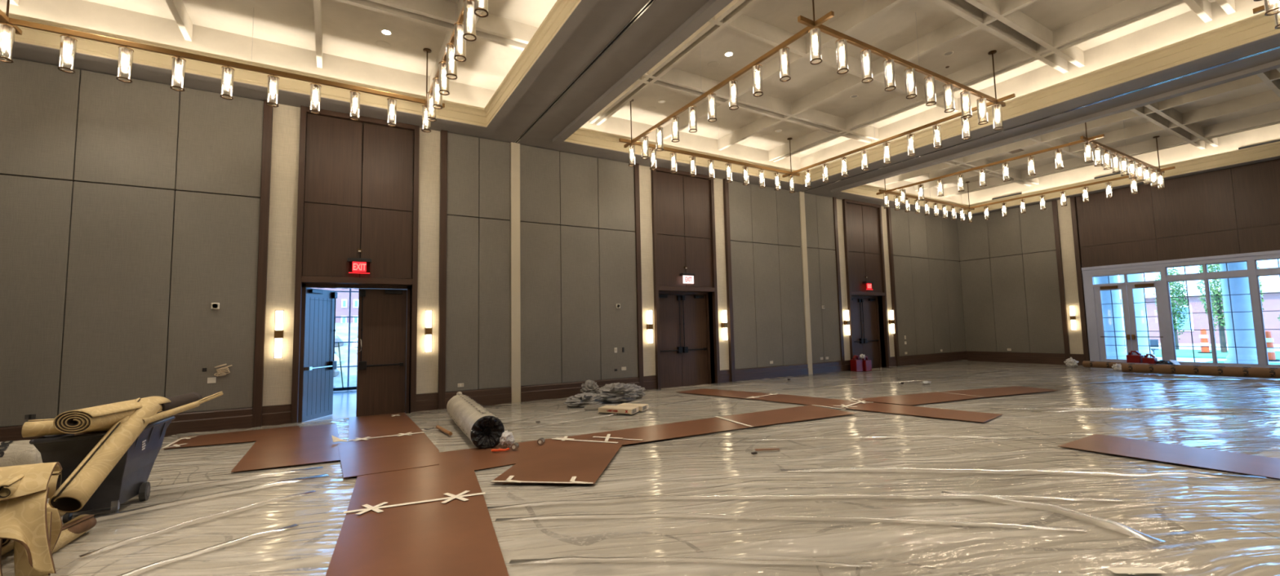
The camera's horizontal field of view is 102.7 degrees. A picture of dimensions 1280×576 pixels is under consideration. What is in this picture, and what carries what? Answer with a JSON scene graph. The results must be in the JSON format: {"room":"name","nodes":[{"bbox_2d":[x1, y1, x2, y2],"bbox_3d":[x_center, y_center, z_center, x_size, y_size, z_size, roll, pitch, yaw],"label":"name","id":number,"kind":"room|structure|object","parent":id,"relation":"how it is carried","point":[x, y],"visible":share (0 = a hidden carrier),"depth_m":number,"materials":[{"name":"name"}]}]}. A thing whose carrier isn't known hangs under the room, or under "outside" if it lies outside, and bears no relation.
{"room":"hotel ballroom","nodes":[
{"label":"hotel ballroom","id":0,"kind":"room"},
{"bbox_2d":[0,56,965,426],"bbox_3d":[1.015,-0.975,13.227,26.920,7.000,0.365,1,-5,-31],"label":"wall","id":1,"kind":"structure","parent":0,"point":[128,211],"depth_m":8.36,"materials":[{"name":"fabric"}]},
{"bbox_2d":[213,364,231,377],"bbox_3d":[-6.641,1.310,8.149,0.225,0.198,0.081,1,-5,-31],"label":"cable bundle","id":2,"kind":"object","parent":1,"relation":"attached to","point":[223,371],"visible":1,"depth_m":8.13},
{"bbox_2d":[273,310,284,359],"bbox_3d":[-6.041,0.773,8.561,0.124,0.800,0.151,1,-5,-31],"label":"wall sconce","id":3,"kind":"object","parent":1,"relation":"attached to","point":[278,322],"visible":1,"depth_m":8.50,"materials":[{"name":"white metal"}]},
{"bbox_2d":[252,99,447,430],"bbox_3d":[-5.168,-0.404,9.421,2.970,5.533,0.405,1,-5,-31],"label":"door surround","id":4,"kind":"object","parent":1,"relation":"attached to","point":[393,177],"depth_m":9.25,"materials":[{"name":"brown wood"}]},
{"bbox_2d":[297,283,410,423],"bbox_3d":[-5.359,1.177,9.672,1.754,2.430,0.775,1,-5,-31],"label":"door","id":5,"kind":"structure","parent":1,"relation":"in","point":[383,368],"depth_m":9.54,"materials":[{"name":"brown wood"}]},
{"bbox_2d":[346,257,371,273],"bbox_3d":[-5.064,-0.395,9.229,0.380,0.269,0.140,1,-5,-31],"label":"exit sign","id":6,"kind":"object","parent":1,"relation":"attached to","point":[358,264],"visible":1,"depth_m":9.18,"materials":[{"name":"red plastic"}]},
{"bbox_2d":[424,310,432,352],"bbox_3d":[-4.043,0.825,9.762,0.124,0.800,0.151,1,-5,-31],"label":"wall sconce","id":7,"kind":"object","parent":1,"relation":"attached to","point":[428,313],"visible":1,"depth_m":9.71,"materials":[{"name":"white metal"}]},
{"bbox_2d":[0,351,967,442],"bbox_3d":[1.175,2.319,12.820,26.520,0.364,0.092,1,-5,-31],"label":"baseboard","id":8,"kind":"structure","parent":1,"relation":"attached to","point":[237,420],"depth_m":10.60,"materials":[{"name":"brown wood"}]},
{"bbox_2d":[510,142,520,404],"bbox_3d":[-2.628,-0.352,10.776,0.196,5.532,0.080,1,-5,-31],"label":"trim","id":9,"kind":"structure","parent":1,"relation":"attached to","point":[515,285],"depth_m":10.73,"materials":[{"name":"paint"}]},
{"bbox_2d":[514,0,655,143],"bbox_3d":[1.365,-3.730,4.276,0.060,0.030,15.715,1,-5,-31],"label":"trim","id":10,"kind":"structure","parent":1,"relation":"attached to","point":[649,2],"depth_m":7.71,"materials":[{"name":"metal"}]},
{"bbox_2d":[646,310,653,343],"bbox_3d":[0.227,0.933,12.328,0.124,0.800,0.151,1,-5,-31],"label":"wall sconce","id":11,"kind":"object","parent":1,"relation":"attached to","point":[650,313],"visible":1,"depth_m":12.27,"materials":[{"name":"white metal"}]},
{"bbox_2d":[633,163,735,392],"bbox_3d":[1.101,-0.244,13.189,2.970,5.533,0.405,1,-5,-31],"label":"door surround","id":12,"kind":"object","parent":1,"relation":"attached to","point":[666,203],"depth_m":13.10,"materials":[{"name":"brown wood"}]},
{"bbox_2d":[658,291,711,388],"bbox_3d":[1.067,1.313,13.179,1.754,2.430,0.165,1,-5,-31],"label":"door","id":13,"kind":"structure","parent":1,"relation":"in","point":[684,317],"depth_m":13.21,"materials":[{"name":"brown wood"}]},
{"bbox_2d":[680,273,694,284],"bbox_3d":[1.205,-0.239,12.996,0.380,0.260,0.140,1,-5,-31],"label":"exit sign","id":14,"kind":"object","parent":1,"relation":"attached to","point":[688,278],"visible":1,"depth_m":12.95,"materials":[{"name":"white plastic"}]},
{"bbox_2d":[720,310,728,340],"bbox_3d":[2.225,0.984,13.529,0.124,0.800,0.151,1,-5,-31],"label":"wall sconce","id":15,"kind":"object","parent":1,"relation":"attached to","point":[725,327],"visible":1,"depth_m":13.47,"materials":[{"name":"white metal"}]},
{"bbox_2d":[799,191,813,376],"bbox_3d":[4.956,-0.158,15.334,0.196,5.532,0.080,1,-5,-31],"label":"trim","id":16,"kind":"structure","parent":1,"relation":"attached to","point":[802,199],"depth_m":15.29,"materials":[{"name":"paint"}]},
{"bbox_2d":[844,310,850,335],"bbox_3d":[6.508,1.094,16.103,0.124,0.800,0.151,1,-5,-31],"label":"wall sconce","id":17,"kind":"object","parent":1,"relation":"attached to","point":[846,322],"visible":1,"depth_m":16.05,"materials":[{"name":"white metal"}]},
{"bbox_2d":[832,197,899,372],"bbox_3d":[7.382,-0.083,16.963,2.970,5.533,0.405,1,-5,-31],"label":"door surround","id":18,"kind":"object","parent":1,"relation":"attached to","point":[864,228],"depth_m":16.95,"materials":[{"name":"brown wood"}]},
{"bbox_2d":[851,295,881,368],"bbox_3d":[7.348,1.473,16.954,1.754,2.430,0.165,1,-5,-31],"label":"door","id":19,"kind":"structure","parent":1,"relation":"in","point":[865,316],"depth_m":17.10,"materials":[{"name":"brown wood"}]},
{"bbox_2d":[862,281,873,289],"bbox_3d":[7.486,-0.074,16.771,0.380,0.269,0.140,1,-5,-31],"label":"exit sign","id":20,"kind":"object","parent":1,"relation":"attached to","point":[868,284],"visible":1,"depth_m":16.72,"materials":[{"name":"red plastic"}]},
{"bbox_2d":[888,310,895,333],"bbox_3d":[8.507,1.145,17.304,0.124,0.800,0.151,1,-5,-31],"label":"wall sconce","id":21,"kind":"object","parent":1,"relation":"attached to","point":[891,322],"visible":1,"depth_m":17.25,"materials":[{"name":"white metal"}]},
{"bbox_2d":[802,45,1279,191],"bbox_3d":[8.948,-3.537,8.834,0.060,0.030,15.715,1,-5,-31],"label":"trim","id":22,"kind":"structure","parent":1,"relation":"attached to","point":[1277,47],"depth_m":9.77,"materials":[{"name":"metal"}]},
{"bbox_2d":[0,0,1279,218],"bbox_3d":[5.085,-4.059,6.586,27.120,1.020,16.375,1,-5,-31],"label":"ceiling","id":23,"kind":"structure","parent":0,"point":[1055,56],"depth_m":9.01,"materials":[{"name":"paint"}]},
{"bbox_2d":[0,0,488,133],"bbox_3d":[-4.480,-3.631,5.482,5.390,1.435,5.390,1,-5,-31],"label":"chandelier","id":24,"kind":"object","parent":23,"relation":"hanging from","point":[9,23],"visible":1,"depth_m":7.05,"materials":[{"name":"glass"}]},
{"bbox_2d":[375,40,391,48],"bbox_3d":[-4.330,-4.105,8.632,0.230,0.006,0.230,1,-5,-31],"label":"ceiling speaker","id":25,"kind":"object","parent":23,"relation":"attached to","point":[381,44],"visible":1,"depth_m":8.62,"materials":[{"name":"paint"}]},
{"bbox_2d":[618,0,1015,193],"bbox_3d":[3.116,-3.438,10.047,5.390,1.435,5.390,1,-5,-31],"label":"chandelier","id":26,"kind":"object","parent":23,"relation":"hanging from","point":[813,25],"visible":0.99,"depth_m":8.68,"materials":[{"name":"glass"}]},
{"bbox_2d":[875,121,1175,222],"bbox_3d":[10.687,-3.245,14.598,5.390,1.435,5.390,1,-5,-31],"label":"chandelier","id":27,"kind":"object","parent":23,"relation":"hanging from","point":[1155,170],"visible":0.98,"depth_m":13.58,"materials":[{"name":"glass"}]},
{"bbox_2d":[1238,139,1279,149],"bbox_3d":[16.088,-3.721,13.156,0.020,0.050,0.910,1,-5,-31],"label":"ceiling vent","id":28,"kind":"object","parent":23,"relation":"in","point":[1277,140],"visible":0.78,"depth_m":13.23,"materials":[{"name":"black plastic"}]},
{"bbox_2d":[1252,0,1279,29],"bbox_3d":[7.292,-4.068,3.124,5.390,1.435,5.390,1,-5,-31],"label":"chandelier","id":29,"kind":"object","parent":23,"relation":"hanging from","point":[1274,3],"visible":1,"depth_m":6.12,"materials":[{"name":"glass"}]},
{"bbox_2d":[0,360,1279,575],"bbox_3d":[3.688,2.182,8.645,26.920,0.120,22.100,1,-5,-31],"label":"floor","id":30,"kind":"structure","parent":0,"point":[1183,554],"depth_m":4.33,"materials":[{"name":"plastic"}]},
{"bbox_2d":[333,342,356,391],"bbox_3d":[-8.088,2.126,13.970,0.620,1.285,0.513,1,-5,-31],"label":"push broom","id":31,"kind":"object","parent":30,"relation":"on","point":[343,388],"visible":0.82,"depth_m":13.80,"materials":[{"name":"black plastic"}]},
{"bbox_2d":[334,288,358,386],"bbox_3d":[-9.152,1.146,13.820,6.600,3.300,0.100,1,-5,-31],"label":"window","id":32,"kind":"structure","parent":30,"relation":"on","point":[349,291],"depth_m":14.34,"materials":[{"name":"clear glass"}]},
{"bbox_2d":[4,360,1279,575],"bbox_3d":[5.176,1.852,6.096,26.330,0.066,15.565,1,-5,-31],"label":"plastic sheet","id":33,"kind":"object","parent":30,"relation":"on","point":[790,548],"depth_m":6.43,"materials":[{"name":"plastic"}]},
{"bbox_2d":[0,538,2,575],"bbox_3d":[-4.380,1.627,3.032,0.942,0.394,0.188,0,-5,-20],"label":"carpet piece","id":34,"kind":"object","parent":33,"relation":"on","point":[1,540],"visible":0.52,"depth_m":3.19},
{"bbox_2d":[1,542,13,555],"bbox_3d":[-4.519,1.820,3.569,0.143,0.144,0.675,1,-5,-24],"label":"roll","id":35,"kind":"object","parent":33,"relation":"on","point":[9,548],"visible":0.16,"depth_m":3.61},
{"bbox_2d":[1,503,66,548],"bbox_3d":[-4.402,1.691,3.681,0.149,0.140,0.624,1,-5,-25],"label":"roll","id":36,"kind":"object","parent":35,"relation":"on","point":[6,542],"visible":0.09,"depth_m":3.45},
{"bbox_2d":[0,440,42,466],"bbox_3d":[-7.864,1.901,5.430,2.213,0.373,0.394,1,-5,-25],"label":"roll","id":37,"kind":"object","parent":33,"relation":"on","point":[12,453],"visible":0.48,"depth_m":5.71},
{"bbox_2d":[13,511,52,575],"bbox_3d":[-3.892,1.647,3.291,0.276,0.369,0.110,-1,-4,-6],"label":"carpet piece","id":38,"kind":"object","parent":33,"relation":"on","point":[22,566],"visible":0.34,"depth_m":3.24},
{"bbox_2d":[51,514,90,553],"bbox_3d":[-4.271,1.836,3.775,0.137,0.145,0.573,1,-5,-25],"label":"roll","id":39,"kind":"object","parent":33,"relation":"on","point":[66,536],"visible":0.33,"depth_m":3.74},
{"bbox_2d":[61,515,96,533],"bbox_3d":[-4.254,1.812,3.771,0.105,0.120,0.516,0,-5,-17],"label":"roll","id":40,"kind":"object","parent":33,"relation":"on","point":[82,525],"visible":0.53,"depth_m":3.90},
{"bbox_2d":[29,416,174,523],"bbox_3d":[-4.789,1.619,4.607,0.605,0.736,0.967,1,-5,-24],"label":"cart","id":41,"kind":"object","parent":33,"relation":"on","point":[128,479],"visible":0.56,"depth_m":4.40,"materials":[{"name":"grey plastic"}]},
{"bbox_2d":[21,415,129,437],"bbox_3d":[-4.720,1.155,4.307,0.606,0.143,0.163,2,-6,-37],"label":"roll","id":42,"kind":"object","parent":41,"relation":"on","point":[36,428],"visible":0.46,"depth_m":4.15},
{"bbox_2d":[48,397,159,512],"bbox_3d":[-4.401,1.343,4.251,0.194,0.762,0.982,0,-5,-16],"label":"roll","id":43,"kind":"object","parent":41,"relation":"on","point":[73,494],"visible":0.94,"depth_m":4.09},
{"bbox_2d":[53,395,170,434],"bbox_3d":[-4.606,1.104,4.502,0.314,0.206,0.732,-1,-4,-3],"label":"roll","id":44,"kind":"object","parent":41,"relation":"on","point":[76,421],"visible":0.77,"depth_m":4.21,"materials":[{"name":"paper"}]},
{"bbox_2d":[160,392,202,411],"bbox_3d":[-4.586,1.139,5.047,0.167,0.151,0.554,0,-5,-12],"label":"roll","id":45,"kind":"object","parent":44,"relation":"on","point":[184,399],"visible":0.65,"depth_m":5.04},
{"bbox_2d":[142,400,199,424],"bbox_3d":[-4.477,1.181,4.878,0.070,0.127,0.767,0,-5,-12],"label":"roll","id":46,"kind":"object","parent":41,"relation":"on","point":[161,415],"visible":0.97,"depth_m":4.83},
{"bbox_2d":[197,391,222,404],"bbox_3d":[-4.562,1.174,5.342,0.039,0.124,0.553,-1,-5,-7],"label":"roll","id":47,"kind":"object","parent":46,"relation":"on","point":[220,393],"visible":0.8,"depth_m":5.43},
{"bbox_2d":[162,426,299,448],"bbox_3d":[-5.998,2.216,7.595,1.520,0.011,1.170,1,-5,-31],"label":"board","id":48,"kind":"object","parent":33,"relation":"on","point":[251,435],"depth_m":7.52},
{"bbox_2d":[230,423,340,472],"bbox_3d":[-4.746,2.146,7.068,1.080,0.004,2.950,1,-5,-31],"label":"board","id":49,"kind":"object","parent":33,"relation":"on","point":[275,448],"visible":0.93,"depth_m":6.71,"materials":[{"name":"wood"}]},
{"bbox_2d":[348,412,424,440],"bbox_3d":[-4.218,2.224,8.332,0.972,0.013,2.404,1,-5,-31],"label":"board","id":50,"kind":"object","parent":33,"relation":"on","point":[386,424],"depth_m":8.16,"materials":[{"name":"wood"}]},
{"bbox_2d":[346,448,482,511],"bbox_3d":[-2.359,1.962,5.370,1.158,0.004,1.980,1,-5,-23],"label":"board","id":51,"kind":"object","parent":33,"relation":"on","point":[455,474],"visible":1,"depth_m":5.04,"materials":[{"name":"cardboard"}]},
{"bbox_2d":[355,502,387,515],"bbox_3d":[-2.271,1.868,4.340,0.211,0.003,0.270,0,-5,-17],"label":"cross","id":52,"kind":"object","parent":51,"relation":"on","point":[369,507],"visible":1,"depth_m":4.33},
{"bbox_2d":[337,432,439,478],"bbox_3d":[-3.159,2.058,6.441,1.110,0.004,2.110,1,-5,-31],"label":"board","id":53,"kind":"object","parent":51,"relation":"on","point":[394,453],"visible":1,"depth_m":6.25,"materials":[{"name":"wood"}]},
{"bbox_2d":[441,490,469,502],"bbox_3d":[-1.654,1.875,4.595,0.234,0.003,0.303,0,-5,-17],"label":"cross","id":54,"kind":"object","parent":51,"relation":"on","point":[453,496],"visible":1,"depth_m":4.58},
{"bbox_2d":[325,492,509,575],"bbox_3d":[-1.484,1.782,3.349,1.133,0.012,2.490,1,-5,-22],"label":"board","id":55,"kind":"object","parent":33,"relation":"on","point":[455,537],"depth_m":3.64,"materials":[{"name":"wood"}]},
{"bbox_2d":[435,425,452,435],"bbox_3d":[-2.932,2.125,7.643,0.052,0.052,0.703,2,-6,-36],"label":"cardboard tube","id":56,"kind":"object","parent":33,"relation":"on","point":[450,433],"visible":1,"depth_m":7.57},
{"bbox_2d":[446,391,504,448],"bbox_3d":[-2.549,1.924,7.715,0.456,0.455,2.707,1,-5,-27],"label":"roll","id":57,"kind":"object","parent":33,"relation":"on","point":[484,429],"visible":0.99,"depth_m":6.65,"materials":[{"name":"black plastic"}]},
{"bbox_2d":[466,436,622,471],"bbox_3d":[-1.278,2.028,6.448,1.860,0.004,1.080,1,-5,-31],"label":"board","id":58,"kind":"object","parent":33,"relation":"on","point":[480,459],"visible":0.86,"depth_m":6.15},
{"bbox_2d":[499,430,515,448],"bbox_3d":[-1.694,1.930,6.536,0.181,0.219,0.154,1,-5,-31],"label":"film","id":59,"kind":"object","parent":58,"relation":"on","point":[507,439],"visible":1,"depth_m":6.49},
{"bbox_2d":[490,438,623,484],"bbox_3d":[-0.831,1.964,5.927,1.040,0.013,1.976,-2,-5,7],"label":"board","id":60,"kind":"object","parent":33,"relation":"on","point":[555,460],"depth_m":5.69,"materials":[{"name":"wood"}]},
{"bbox_2d":[564,379,645,407],"bbox_3d":[-0.674,2.118,10.586,2.006,0.431,0.872,1,-5,-31],"label":"heap","id":61,"kind":"object","parent":33,"relation":"on","point":[592,394],"visible":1,"depth_m":10.37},
{"bbox_2d":[598,405,639,414],"bbox_3d":[-0.382,2.167,9.105,0.653,0.085,0.323,-3,-5,24],"label":"carton","id":62,"kind":"object","parent":33,"relation":"on","point":[606,409],"visible":1,"depth_m":9.00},
{"bbox_2d":[617,403,648,411],"bbox_3d":[-0.133,2.182,9.371,0.503,0.085,0.303,-3,-5,24],"label":"carton","id":63,"kind":"object","parent":33,"relation":"on","point":[642,407],"visible":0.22,"depth_m":9.31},
{"bbox_2d":[553,417,751,445],"bbox_3d":[0.265,2.056,7.288,2.850,0.004,1.030,1,-5,-31],"label":"board","id":64,"kind":"object","parent":33,"relation":"on","point":[685,428],"visible":1,"depth_m":7.33,"materials":[{"name":"wood"}]},
{"bbox_2d":[675,388,773,399],"bbox_3d":[1.900,2.352,11.457,2.031,0.004,0.991,-5,-6,43],"label":"board","id":65,"kind":"object","parent":33,"relation":"on","point":[739,394],"visible":1,"depth_m":11.39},
{"bbox_2d":[715,404,857,427],"bbox_3d":[2.374,2.098,8.452,2.213,0.012,1.105,1,-5,-26],"label":"board","id":66,"kind":"object","parent":33,"relation":"on","point":[804,412],"depth_m":8.39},
{"bbox_2d":[746,394,860,408],"bbox_3d":[3.245,2.218,10.123,0.997,0.004,1.980,3,-6,-44],"label":"board","id":67,"kind":"object","parent":33,"relation":"on","point":[829,402],"visible":0.79,"depth_m":10.05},
{"bbox_2d":[849,355,862,372],"bbox_3d":[6.729,2.341,15.889,0.325,0.500,0.225,1,-5,-31],"label":"can","id":68,"kind":"object","parent":33,"relation":"on","point":[856,365],"visible":0.97,"depth_m":15.80,"materials":[{"name":"plastic"}]},
{"bbox_2d":[862,355,871,371],"bbox_3d":[7.062,2.362,15.994,0.299,0.460,0.207,1,-5,-31],"label":"can","id":69,"kind":"object","parent":33,"relation":"on","point":[867,365],"visible":0.84,"depth_m":15.90,"materials":[{"name":"plastic"}]},
{"bbox_2d":[851,391,982,405],"bbox_3d":[5.405,2.156,9.982,2.339,0.004,1.061,1,-5,-23],"label":"board","id":70,"kind":"object","parent":33,"relation":"on","point":[936,397],"visible":1,"depth_m":9.95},
{"bbox_2d":[843,402,1001,422],"bbox_3d":[4.681,2.069,8.610,0.963,0.004,2.204,3,-6,-44],"label":"board","id":71,"kind":"object","parent":33,"relation":"on","point":[982,417],"visible":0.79,"depth_m":8.49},
{"bbox_2d":[938,386,1058,397],"bbox_3d":[7.543,2.170,10.745,2.312,0.004,0.973,0,-5,-19],"label":"board","id":72,"kind":"object","parent":33,"relation":"on","point":[993,392],"visible":1,"depth_m":10.71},
{"bbox_2d":[1063,357,1078,367],"bbox_3d":[13.428,2.299,15.931,0.348,0.301,0.370,-2,-5,14],"label":"film","id":73,"kind":"object","parent":33,"relation":"on","point":[1070,362],"visible":1,"depth_m":15.83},
{"bbox_2d":[1082,360,1148,368],"bbox_3d":[13.865,2.259,14.939,0.192,0.191,1.482,1,-5,-25],"label":"paper roll","id":74,"kind":"object","parent":33,"relation":"on","point":[1085,363],"visible":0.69,"depth_m":15.19,"materials":[{"name":"cardboard"}]},
{"bbox_2d":[1111,363,1121,370],"bbox_3d":[13.597,2.244,14.560,0.336,0.190,0.226,1,-5,-31],"label":"film","id":75,"kind":"object","parent":33,"relation":"on","point":[1116,366],"visible":0.94,"depth_m":14.50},
{"bbox_2d":[1126,351,1143,363],"bbox_3d":[14.692,2.115,15.173,0.225,0.500,0.325,1,-5,-21],"label":"can","id":76,"kind":"object","parent":33,"relation":"on","point":[1131,358],"visible":0.7,"depth_m":15.11,"materials":[{"name":"plastic"}]},
{"bbox_2d":[1142,354,1157,364],"bbox_3d":[14.820,2.128,14.862,0.189,0.420,0.273,1,-5,-21],"label":"can","id":77,"kind":"object","parent":33,"relation":"on","point":[1145,359],"visible":0.72,"depth_m":14.81,"materials":[{"name":"plastic"}]},
{"bbox_2d":[1057,434,1279,479],"bbox_3d":[6.033,1.779,5.264,1.120,0.004,2.450,1,-5,-31],"label":"board","id":78,"kind":"object","parent":33,"relation":"on","point":[1256,465],"visible":1,"depth_m":5.52,"materials":[{"name":"wood"}]},
{"bbox_2d":[1121,363,1279,378],"bbox_3d":[14.537,1.988,12.036,0.252,0.251,4.711,2,-6,-37],"label":"paper roll","id":79,"kind":"object","parent":33,"relation":"on","point":[1189,370],"visible":1,"depth_m":12.65,"materials":[{"name":"cardboard"}]},
{"bbox_2d":[1150,425,1279,455],"bbox_3d":[7.285,1.862,6.363,2.123,0.004,0.850,1,-5,-28],"label":"plastic sheet","id":80,"kind":"object","parent":30,"relation":"on","point":[1269,434],"visible":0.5,"depth_m":6.29,"materials":[{"name":"plastic"}]},
{"bbox_2d":[956,159,1279,353],"bbox_3d":[16.642,-1.302,13.331,0.365,7.000,16.215,1,-5,-31],"label":"wall","id":81,"kind":"structure","parent":0,"point":[1010,280],"depth_m":16.41,"materials":[{"name":"fabric"}]},
{"bbox_2d":[966,351,1065,364],"bbox_3d":[16.598,1.996,12.927,0.092,0.364,15.685,1,-5,-31],"label":"baseboard","id":82,"kind":"structure","parent":81,"relation":"attached to","point":[999,357],"depth_m":18.12,"materials":[{"name":"brown wood"}]},
{"bbox_2d":[1051,196,1089,365],"bbox_3d":[14.263,-0.233,16.932,0.125,5.533,0.620,1,-5,-31],"label":"trim","id":83,"kind":"structure","parent":81,"relation":"attached to","point":[1076,344],"depth_m":16.93,"materials":[{"name":"paint"}]},
{"bbox_2d":[1068,306,1076,330],"bbox_3d":[14.236,0.983,16.805,0.151,0.800,0.124,1,-5,-31],"label":"wall sconce","id":84,"kind":"object","parent":81,"relation":"attached to","point":[1073,317],"visible":1,"depth_m":16.77,"materials":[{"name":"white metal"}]},
{"bbox_2d":[1093,271,1166,362],"bbox_3d":[15.000,0.982,15.667,0.132,2.842,1.624,1,-5,-31],"label":"door","id":85,"kind":"structure","parent":81,"relation":"in","point":[1127,296],"depth_m":15.67,"materials":[{"name":"white paint"}]},
{"bbox_2d":[1081,250,1279,368],"bbox_3d":[16.756,0.576,12.775,0.180,3.165,8.880,1,-5,-31],"label":"trim","id":86,"kind":"structure","parent":81,"relation":"attached to","point":[1090,291],"depth_m":14.85,"materials":[{"name":"white paint"}]},
{"bbox_2d":[1165,264,1213,364],"bbox_3d":[15.686,0.742,14.597,0.070,2.769,0.764,1,-5,-31],"label":"window","id":87,"kind":"structure","parent":81,"relation":"in","point":[1166,271],"depth_m":14.64,"materials":[{"name":"glass"}]},
{"bbox_2d":[1205,261,1258,364],"bbox_3d":[16.100,0.679,13.910,0.070,2.769,0.774,1,-5,-31],"label":"window","id":88,"kind":"structure","parent":81,"relation":"in","point":[1206,264],"depth_m":13.95,"materials":[{"name":"glass"}]},
{"bbox_2d":[1254,257,1279,365],"bbox_3d":[16.561,0.609,13.146,0.070,2.769,0.764,1,-5,-31],"label":"window","id":89,"kind":"structure","parent":81,"relation":"in","point":[1277,259],"depth_m":13.40,"materials":[{"name":"glass"}]},
{"bbox_3d":[-4.751,1.805,3.370,0.247,0.140,0.789,1,-5,-31],"label":"roll","id":90,"kind":"object","parent":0,"visible":0},
{"bbox_3d":[-4.642,1.671,3.479,0.225,0.147,0.737,1,-5,-31],"label":"roll","id":91,"kind":"object","parent":90,"relation":"on","visible":0},
{"bbox_2d":[0,487,56,573],"bbox_3d":[-4.193,1.537,3.172,1.082,0.503,0.282,0,-5,-13],"label":"carpet piece","id":92,"kind":"object","parent":91,"relation":"on","point":[23,520],"visible":0.88,"depth_m":3.22,"materials":[{"name":"carpet"}]},
{"bbox_2d":[0,462,62,501],"bbox_3d":[-4.440,1.290,3.381,0.931,0.198,0.701,1,-5,-31],"label":"carpet piece","id":93,"kind":"object","parent":92,"relation":"on","point":[37,477],"visible":0.96,"depth_m":3.36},
{"bbox_2d":[0,462,43,499],"bbox_3d":[-4.079,1.270,3.377,0.086,0.148,0.354,1,-5,-22],"label":"roll","id":94,"kind":"object","parent":93,"relation":"on","point":[11,485],"visible":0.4,"depth_m":3.26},
{"bbox_2d":[46,508,62,551],"bbox_3d":[-4.023,1.606,3.395,0.286,0.342,0.086,1,-5,-23],"label":"carpet piece","id":95,"kind":"object","parent":92,"relation":"attached to","point":[56,522],"visible":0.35,"depth_m":3.43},
{"bbox_2d":[47,471,62,498],"bbox_3d":[-4.759,1.533,3.900,0.442,0.215,0.196,3,-6,-40],"label":"roll","id":96,"kind":"object","parent":91,"relation":"on","point":[55,482],"visible":0.2,"depth_m":3.98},
{"label":"outside","id":97,"kind":"structure","parent":0,"visible":0},
{"bbox_2d":[333,322,358,387],"bbox_3d":[-26.208,4.129,38.578,45.000,2.260,56.500,1,-5,-31],"label":"bank","id":98,"kind":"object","parent":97,"point":[341,329],"depth_m":19.82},
{"bbox_2d":[334,335,343,346],"bbox_3d":[-12.713,2.183,21.118,0.798,0.475,0.784,0,-5,-11],"label":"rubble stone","id":99,"kind":"object","parent":98,"relation":"on","point":[337,339],"visible":0.28,"depth_m":21.00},
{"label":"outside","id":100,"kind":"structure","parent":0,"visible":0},
{"bbox_2d":[1154,349,1279,359],"bbox_3d":[25.524,2.744,21.006,6.500,0.030,70.000,1,-5,-31],"label":"lawn","id":101,"kind":"structure","parent":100,"point":[1180,353],"depth_m":21.77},
{"bbox_2d":[1152,266,1188,349],"bbox_3d":[26.597,0.763,25.596,1.248,4.648,1.173,-5,-6,44],"label":"tree","id":102,"kind":"object","parent":101,"relation":"on","point":[1175,290],"visible":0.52,"depth_m":25.35,"materials":[{"name":"green plant"}]},
{"bbox_2d":[1197,328,1212,353],"bbox_3d":[24.892,2.338,22.560,0.480,1.070,0.480,1,-5,-31],"label":"traffic cone","id":103,"kind":"object","parent":101,"relation":"on","point":[1204,344],"visible":0.97,"depth_m":22.48,"materials":[{"name":"orange plastic"}]},
{"bbox_2d":[1195,263,1227,352],"bbox_3d":[25.860,0.175,22.922,1.268,5.436,1.266,1,-5,-31],"label":"tree","id":104,"kind":"object","parent":101,"relation":"on","point":[1216,301],"visible":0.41,"depth_m":22.82,"materials":[{"name":"green plant"}]},
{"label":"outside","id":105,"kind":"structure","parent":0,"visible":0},
{"bbox_2d":[1124,342,1279,359],"bbox_3d":[37.304,3.594,33.893,41.000,0.160,100.000,1,-5,-31],"label":"road","id":106,"kind":"structure","parent":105,"point":[1159,344],"depth_m":27.29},
{"bbox_2d":[1118,275,1279,344],"bbox_3d":[39.234,1.333,31.749,10.800,4.050,26.800,1,-5,-31],"label":"brick building","id":107,"kind":"structure","parent":106,"relation":"on","point":[1270,284],"depth_m":30.94,"materials":[{"name":"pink brick"}]},
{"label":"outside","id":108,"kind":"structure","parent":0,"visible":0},
{"bbox_3d":[-27.901,5.717,41.813,45.500,0.350,78.985,1,-5,-31],"label":"construction site","id":109,"kind":"object","parent":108,"visible":0},
{"bbox_2d":[312,288,359,323],"bbox_3d":[-32.714,0.661,56.347,30.800,12.300,10.800,1,-5,-31],"label":"brick building","id":110,"kind":"structure","parent":109,"relation":"on","point":[342,302],"depth_m":52.03,"materials":[{"name":"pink brick"}]},
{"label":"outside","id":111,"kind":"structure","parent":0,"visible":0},
{"bbox_2d":[1160,357,1279,362],"bbox_3d":[19.004,2.643,17.082,7.720,0.120,70.000,1,-5,-31],"label":"terrace","id":112,"kind":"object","parent":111,"point":[1191,360],"depth_m":19.21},
{"bbox_2d":[1093,275,1127,359],"bbox_3d":[16.895,0.389,18.475,0.920,4.680,0.920,1,-5,-31],"label":"porch column","id":113,"kind":"structure","parent":112,"relation":"on","point":[1105,295],"depth_m":18.15,"materials":[{"name":"white stone"}]},
{"bbox_2d":[1119,273,1159,360],"bbox_3d":[18.686,0.421,19.377,0.920,4.680,0.920,1,-5,-31],"label":"porch column","id":114,"kind":"structure","parent":112,"relation":"on","point":[1140,308],"depth_m":19.03,"materials":[{"name":"white stone"}]},
{"bbox_2d":[1124,339,1159,355],"bbox_3d":[19.502,2.416,20.098,0.430,0.780,1.200,1,-5,-31],"label":"garden bench","id":115,"kind":"object","parent":112,"relation":"on","point":[1153,342],"visible":0.25,"depth_m":19.75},
{"bbox_2d":[1219,262,1269,364],"bbox_3d":[18.501,0.146,15.811,0.920,4.680,0.920,1,-5,-31],"label":"porch column","id":116,"kind":"structure","parent":112,"relation":"on","point":[1243,323],"depth_m":15.57,"materials":[{"name":"white stone"}]},
{"bbox_2d":[1265,330,1279,361],"bbox_3d":[22.223,2.045,18.083,0.480,1.070,0.480,1,-5,-31],"label":"traffic cone","id":117,"kind":"object","parent":112,"relation":"on","point":[1271,352],"visible":0.62,"depth_m":17.98,"materials":[{"name":"orange plastic"}]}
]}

